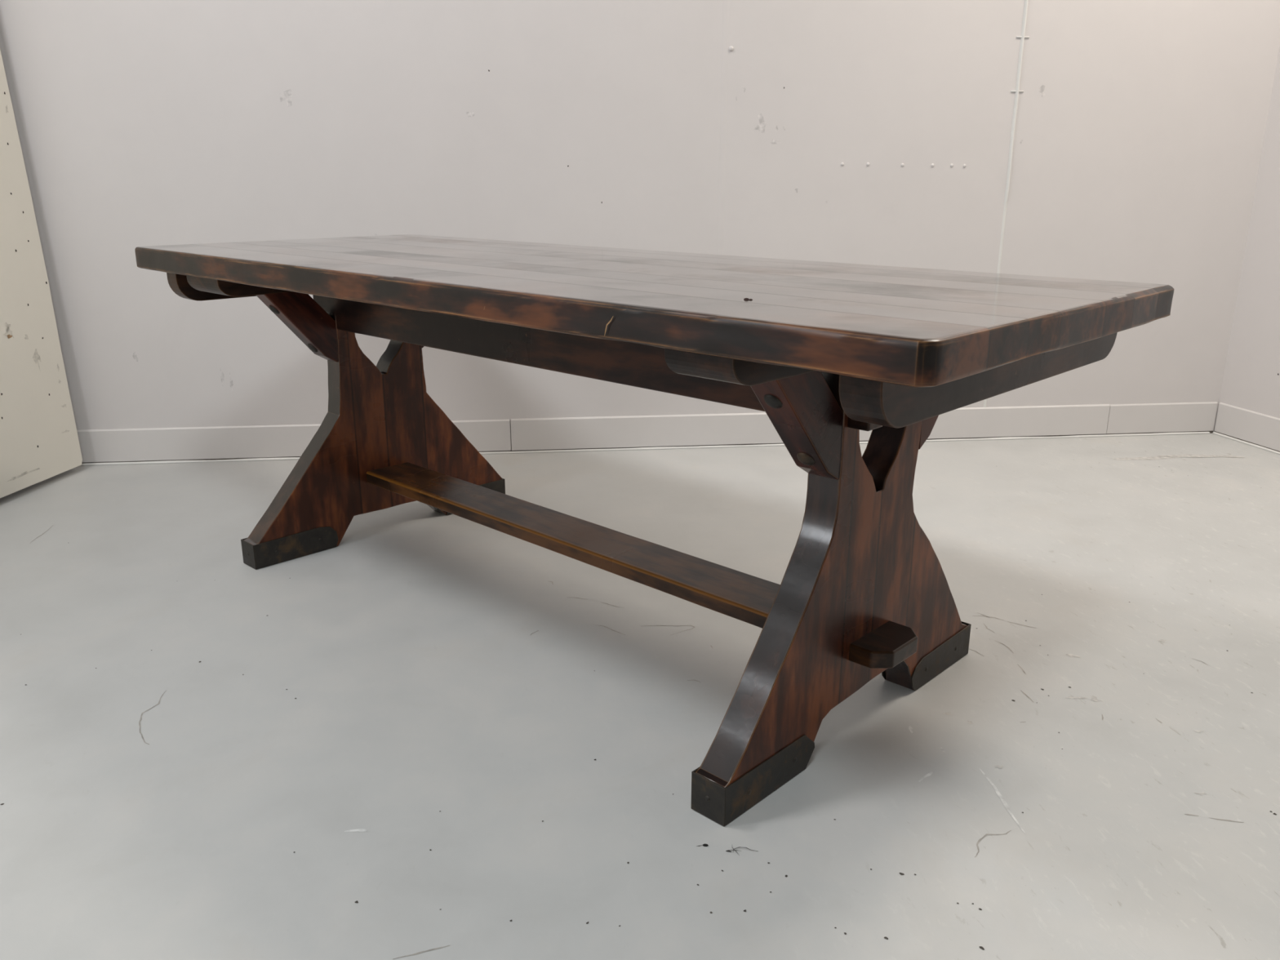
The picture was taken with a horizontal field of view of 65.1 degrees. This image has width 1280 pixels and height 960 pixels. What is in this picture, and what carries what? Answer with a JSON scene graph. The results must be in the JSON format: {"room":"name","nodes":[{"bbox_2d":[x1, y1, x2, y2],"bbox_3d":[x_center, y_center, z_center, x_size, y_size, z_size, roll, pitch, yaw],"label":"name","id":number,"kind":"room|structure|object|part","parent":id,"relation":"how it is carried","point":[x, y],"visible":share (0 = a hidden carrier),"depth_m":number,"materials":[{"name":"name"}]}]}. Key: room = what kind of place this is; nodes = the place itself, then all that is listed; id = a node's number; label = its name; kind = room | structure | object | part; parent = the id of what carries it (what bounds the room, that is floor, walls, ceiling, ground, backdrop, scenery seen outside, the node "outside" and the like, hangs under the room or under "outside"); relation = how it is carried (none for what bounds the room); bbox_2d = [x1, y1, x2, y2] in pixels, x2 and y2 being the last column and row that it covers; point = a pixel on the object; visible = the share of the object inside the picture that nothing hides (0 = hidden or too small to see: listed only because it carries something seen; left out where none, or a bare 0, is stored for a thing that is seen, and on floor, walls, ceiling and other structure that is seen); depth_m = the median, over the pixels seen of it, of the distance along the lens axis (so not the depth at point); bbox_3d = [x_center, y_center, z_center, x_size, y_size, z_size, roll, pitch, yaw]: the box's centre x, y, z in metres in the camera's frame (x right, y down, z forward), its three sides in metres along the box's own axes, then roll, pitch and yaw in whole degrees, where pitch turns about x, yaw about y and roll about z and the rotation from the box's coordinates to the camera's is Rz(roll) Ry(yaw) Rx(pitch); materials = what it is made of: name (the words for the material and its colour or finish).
{"room":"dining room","nodes":[
{"label":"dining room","id":0,"kind":"room"},
{"bbox_2d":[0,433,1279,959],"bbox_3d":[0.238,0.697,1.074,6.378,0.101,5.818,-1,17,-4],"label":"floor","id":1,"kind":"structure","parent":0,"point":[425,734],"depth_m":1.76,"materials":[{"name":"grey paint"}]},
{"bbox_2d":[0,49,82,497],"bbox_3d":[-1.978,-1.048,2.391,0.130,2.439,1.238,2,17,7],"label":"plywood board","id":2,"kind":"object","parent":1,"relation":"on","point":[39,442],"visible":1,"depth_m":3.05,"materials":[{"name":"beige paint"}]},
{"bbox_2d":[134,234,1173,826],"bbox_3d":[-0.199,-0.091,2.199,2.202,0.760,0.831,15,23,41],"label":"trestle table","id":3,"kind":"object","parent":1,"relation":"on","point":[830,352],"visible":1,"depth_m":1.69,"materials":[{"name":"brown wood"}]},
{"bbox_3d":[-0.699,-0.187,2.671,0.060,0.670,0.783,15,23,41],"label":"trestle panel","id":4,"kind":"part","parent":3,"relation":"part of","materials":[{"name":"brown wood"}]},
{"bbox_3d":[-0.231,-0.308,2.033,1.625,0.144,0.044,15,23,41],"label":"rail","id":5,"kind":"part","parent":3,"relation":"part of","materials":[{"name":"brown wood"}]},
{"bbox_3d":[0.373,0.109,1.693,0.060,0.670,0.783,15,23,41],"label":"trestle panel","id":6,"kind":"part","parent":3,"relation":"part of","materials":[{"name":"brown wood"}]},
{"bbox_2d":[725,846,758,855],"bbox_3d":[0.146,0.533,1.440,0.043,0.003,0.020,7,18,22],"label":"fibre wisp","id":7,"kind":"object","parent":1,"relation":"on","point":[739,846],"visible":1,"depth_m":1.44,"materials":[{"name":"grey fabric"}]},
{"bbox_2d":[0,0,1279,449],"bbox_3d":[0.077,-1.853,3.122,4.473,3.600,0.126,-2,17,-6],"label":"wall","id":8,"kind":"structure","parent":0,"point":[873,132],"depth_m":3.29,"materials":[{"name":"white paint"}]},
{"bbox_2d":[76,401,1217,466],"bbox_3d":[0.084,-0.169,3.564,4.217,0.124,0.018,-2,17,-6],"label":"baseboard","id":9,"kind":"structure","parent":8,"relation":"attached to","point":[566,434],"depth_m":3.55,"materials":[{"name":"white paint"}]},
{"bbox_2d":[713,0,729,413],"bbox_3d":[0.275,-1.885,3.075,0.030,3.450,0.002,-2,17,-6],"label":"trim","id":10,"kind":"structure","parent":8,"relation":"attached to","point":[726,7],"depth_m":3.30,"materials":[{"name":"white paint"}]},
{"bbox_2d":[982,0,1029,407],"bbox_3d":[1.269,-1.916,3.180,0.044,3.450,0.010,-2,17,-6],"label":"trim","id":11,"kind":"structure","parent":8,"relation":"attached to","point":[1025,6],"depth_m":3.40,"materials":[{"name":"white paint"}]},
{"bbox_2d":[1213,47,1279,431],"bbox_3d":[2.877,-1.118,0.699,0.120,3.600,5.840,-4,17,-13],"label":"wall","id":12,"kind":"structure","parent":0,"point":[1251,381],"depth_m":3.56,"materials":[{"name":"white paint"}]},
{"bbox_2d":[1212,402,1279,454],"bbox_3d":[2.800,0.538,1.230,0.018,0.124,5.492,-4,17,-13],"label":"baseboard","id":13,"kind":"structure","parent":12,"relation":"attached to","point":[1256,429],"depth_m":3.65,"materials":[{"name":"white paint"}]}
]}

